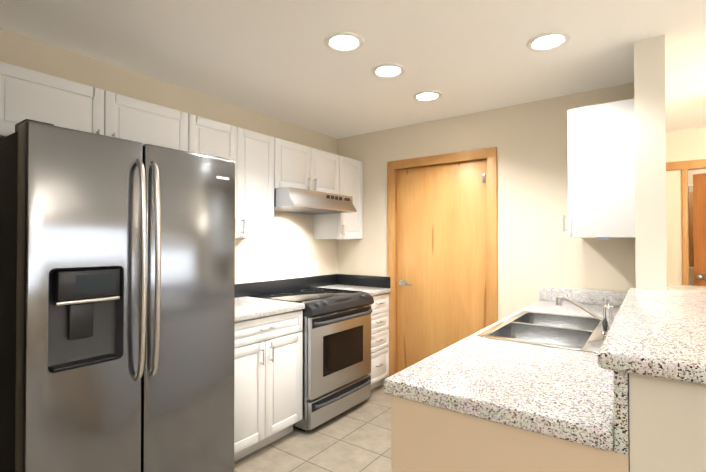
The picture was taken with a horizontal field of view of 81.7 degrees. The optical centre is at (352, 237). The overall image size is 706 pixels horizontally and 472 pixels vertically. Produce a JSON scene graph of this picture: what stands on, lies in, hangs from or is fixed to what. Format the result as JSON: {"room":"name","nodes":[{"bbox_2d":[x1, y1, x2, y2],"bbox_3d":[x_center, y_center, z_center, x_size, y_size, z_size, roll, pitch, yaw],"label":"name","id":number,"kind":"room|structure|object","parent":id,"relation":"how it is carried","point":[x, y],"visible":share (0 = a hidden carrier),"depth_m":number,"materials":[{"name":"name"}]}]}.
{"room":"kitchen","nodes":[
{"label":"kitchen","id":0,"kind":"room"},
{"bbox_2d":[0,28,336,296],"bbox_3d":[-1.931,0.163,1.855,0.120,2.400,6.070,0,-1,36],"label":"wall","id":1,"kind":"structure","parent":0,"point":[292,248],"depth_m":3.18,"materials":[{"name":"beige paint"}]},
{"bbox_2d":[0,61,191,151],"bbox_3d":[-1.410,-0.599,2.200,0.320,0.330,0.948,0,-1,36],"label":"upper cabinet","id":2,"kind":"object","parent":1,"relation":"attached to","point":[25,93],"depth_m":2.03,"materials":[{"name":"white wood"}]},
{"bbox_2d":[192,115,275,238],"bbox_3d":[-0.922,-0.377,2.864,0.320,0.760,0.702,0,-1,36],"label":"upper cabinet","id":3,"kind":"object","parent":1,"relation":"attached to","point":[266,166],"depth_m":2.85,"materials":[{"name":"white wood"}]},
{"bbox_2d":[276,138,339,194],"bbox_3d":[-0.482,-0.558,3.467,0.320,0.385,0.785,0,-1,36],"label":"upper cabinet","id":4,"kind":"object","parent":1,"relation":"attached to","point":[299,166],"depth_m":3.33,"materials":[{"name":"white wood"}]},
{"bbox_2d":[274,187,356,214],"bbox_3d":[-0.404,-0.293,3.406,0.512,0.142,0.778,0,-1,36],"label":"range hood","id":5,"kind":"object","parent":4,"relation":"attached to","point":[295,200],"visible":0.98,"depth_m":3.20,"materials":[{"name":"silver metal"}]},
{"bbox_2d":[235,274,389,297],"bbox_3d":[-0.458,0.410,3.220,0.638,0.104,1.874,0,-1,36],"label":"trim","id":6,"kind":"structure","parent":1,"relation":"attached to","point":[253,288],"depth_m":3.78,"materials":[{"name":"black stone"}]},
{"bbox_2d":[314,261,318,273],"bbox_3d":[-0.352,0.285,3.901,0.008,0.114,0.070,0,-1,36],"label":"electrical outlet plate","id":7,"kind":"object","parent":1,"relation":"attached to","point":[316,266],"visible":1,"depth_m":3.90,"materials":[{"name":"white plastic"}]},
{"bbox_2d":[313,156,362,238],"bbox_3d":[-0.140,-0.365,3.930,0.320,0.760,0.368,0,-1,36],"label":"upper cabinet","id":8,"kind":"object","parent":1,"relation":"attached to","point":[335,225],"depth_m":3.82,"materials":[{"name":"white wood"}]},
{"bbox_2d":[0,0,705,138],"bbox_3d":[1.415,-1.074,1.258,6.240,0.060,9.040,0,-1,36],"label":"ceiling","id":9,"kind":"structure","parent":0,"point":[278,60],"depth_m":2.24,"materials":[{"name":"white paint"}]},
{"bbox_2d":[324,32,363,51],"bbox_3d":[-0.048,-1.030,2.156,0.210,0.008,0.210,0,-1,36],"label":"recessed light","id":10,"kind":"object","parent":9,"relation":"in","point":[343,41],"visible":1,"depth_m":2.15,"materials":[{"name":"white plastic"}]},
{"bbox_2d":[371,63,404,77],"bbox_3d":[0.218,-1.026,2.519,0.210,0.008,0.210,0,-1,36],"label":"recessed light","id":11,"kind":"object","parent":9,"relation":"in","point":[389,70],"visible":1,"depth_m":2.51,"materials":[{"name":"white plastic"}]},
{"bbox_2d":[413,91,441,101],"bbox_3d":[0.537,-1.021,2.954,0.210,0.008,0.210,0,-1,36],"label":"recessed light","id":12,"kind":"object","parent":9,"relation":"in","point":[425,96],"visible":1,"depth_m":2.95,"materials":[{"name":"white plastic"}]},
{"bbox_2d":[526,31,569,51],"bbox_3d":[1.026,-1.030,2.150,0.210,0.008,0.210,0,-1,36],"label":"recessed light","id":13,"kind":"object","parent":9,"relation":"in","point":[547,41],"visible":1,"depth_m":2.15,"materials":[{"name":"white plastic"}]},
{"bbox_2d":[234,385,629,471],"bbox_3d":[1.415,1.381,1.232,6.240,0.050,9.040,0,-1,36],"label":"floor","id":14,"kind":"structure","parent":0,"point":[356,438],"depth_m":2.67,"materials":[{"name":"tile"}]},
{"bbox_2d":[0,119,234,471],"bbox_3d":[-1.175,0.469,2.005,0.850,1.790,0.900,0,-1,36],"label":"refrigerator","id":15,"kind":"object","parent":14,"relation":"on","point":[117,302],"visible":1,"depth_m":1.68,"materials":[{"name":"grey metal"}]},
{"bbox_2d":[234,296,304,461],"bbox_3d":[-0.795,0.915,2.743,0.652,0.914,0.714,0,-1,36],"label":"base cabinet","id":16,"kind":"object","parent":14,"relation":"on","point":[268,380],"visible":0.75,"depth_m":2.60,"materials":[{"name":"white wood"}]},
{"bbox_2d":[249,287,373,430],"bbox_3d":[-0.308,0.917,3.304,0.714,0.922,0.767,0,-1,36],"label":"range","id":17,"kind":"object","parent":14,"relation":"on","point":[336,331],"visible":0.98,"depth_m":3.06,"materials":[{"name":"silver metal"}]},
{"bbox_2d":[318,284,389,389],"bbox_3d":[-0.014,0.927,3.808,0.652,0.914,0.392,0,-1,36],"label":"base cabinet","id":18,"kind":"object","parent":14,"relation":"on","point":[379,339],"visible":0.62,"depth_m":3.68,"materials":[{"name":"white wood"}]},
{"bbox_2d":[384,286,629,471],"bbox_3d":[0.993,0.835,1.966,0.640,1.058,2.176,0,-1,36],"label":"kitchen counter","id":19,"kind":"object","parent":14,"relation":"on","point":[473,403],"depth_m":1.18,"materials":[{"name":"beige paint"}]},
{"bbox_2d":[477,311,606,352],"bbox_3d":[1.018,0.532,2.028,0.526,0.175,0.836,0,-1,36],"label":"sink","id":20,"kind":"object","parent":19,"relation":"in","point":[574,332],"visible":0.44,"depth_m":2.06,"materials":[{"name":"silver metal"}]},
{"bbox_2d":[556,296,613,334],"bbox_3d":[1.093,0.355,1.929,0.258,0.175,0.119,0,-1,36],"label":"faucet","id":21,"kind":"object","parent":19,"relation":"on","point":[607,320],"visible":0.94,"depth_m":1.87,"materials":[{"name":"silver metal"}]},
{"bbox_2d":[337,82,635,384],"bbox_3d":[0.899,0.180,3.482,2.525,2.400,0.140,0,-1,36],"label":"wall","id":22,"kind":"structure","parent":0,"point":[537,247],"depth_m":3.12,"materials":[{"name":"beige paint"}]},
{"bbox_2d":[397,159,486,371],"bbox_3d":[0.738,0.371,3.520,0.845,2.003,0.101,0,-1,36],"label":"entry door","id":23,"kind":"structure","parent":22,"relation":"in","point":[441,257],"depth_m":3.53,"materials":[{"name":"brown wood"}]},
{"bbox_2d":[387,147,497,377],"bbox_3d":[0.764,0.335,3.556,1.007,2.092,0.135,0,-1,36],"label":"door frame","id":24,"kind":"structure","parent":22,"relation":"attached to","point":[488,154],"depth_m":3.52,"materials":[{"name":"brown wood"}]},
{"bbox_2d":[634,35,666,289],"bbox_3d":[2.227,0.175,3.048,0.130,2.400,2.330,0,-1,36],"label":"wall pillar","id":25,"kind":"structure","parent":0,"point":[650,168],"depth_m":2.11,"materials":[{"name":"beige paint"}]},
{"bbox_2d":[563,98,634,238],"bbox_3d":[1.561,-0.374,2.564,0.361,0.772,0.561,0,-1,36],"label":"upper cabinet","id":26,"kind":"object","parent":25,"relation":"attached to","point":[601,171],"visible":0.92,"depth_m":2.32,"materials":[{"name":"white wood"}]},
{"bbox_2d":[629,373,705,471],"bbox_3d":[1.148,0.829,1.456,0.208,1.059,1.498,0,-1,36],"label":"wall","id":27,"kind":"structure","parent":0,"point":[667,425],"depth_m":0.88,"materials":[{"name":"beige paint"}]},
{"bbox_2d":[597,284,705,384],"bbox_3d":[1.297,0.279,1.536,0.475,0.040,1.908,0,-1,36],"label":"bar","id":28,"kind":"object","parent":27,"relation":"on","point":[657,333],"visible":0.88,"depth_m":1.05,"materials":[{"name":"stone"}]},
{"bbox_2d":[666,127,705,284],"bbox_3d":[4.353,0.175,3.010,3.345,2.400,0.120,0,-1,36],"label":"wall","id":29,"kind":"structure","parent":0,"point":[686,145],"depth_m":3.88,"materials":[{"name":"beige paint"}]},
{"bbox_2d":[666,159,705,284],"bbox_3d":[3.433,0.330,3.672,1.073,2.105,0.134,0,-1,36],"label":"door frame","id":30,"kind":"structure","parent":29,"relation":"attached to","point":[684,166],"depth_m":3.83,"materials":[{"name":"brown wood"}]},
{"bbox_2d":[693,173,705,285],"bbox_3d":[3.619,0.368,3.754,0.728,2.006,0.336,0,-1,36],"label":"bathroom door","id":31,"kind":"structure","parent":29,"relation":"in","point":[699,208],"depth_m":4.04,"materials":[{"name":"brown wood"}]},
{"bbox_2d":[688,169,705,284],"bbox_3d":[4.373,0.192,4.607,1.600,2.400,0.120,0,-1,36],"label":"wall","id":32,"kind":"structure","parent":0,"point":[691,173],"depth_m":4.81,"materials":[{"name":"beige paint"}]},
{"bbox_2d":[688,184,693,268],"bbox_3d":[4.326,-0.133,4.545,0.940,0.990,0.036,0,-1,36],"label":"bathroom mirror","id":33,"kind":"object","parent":32,"relation":"attached to","point":[691,252],"visible":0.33,"depth_m":4.79,"materials":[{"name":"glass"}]}
]}

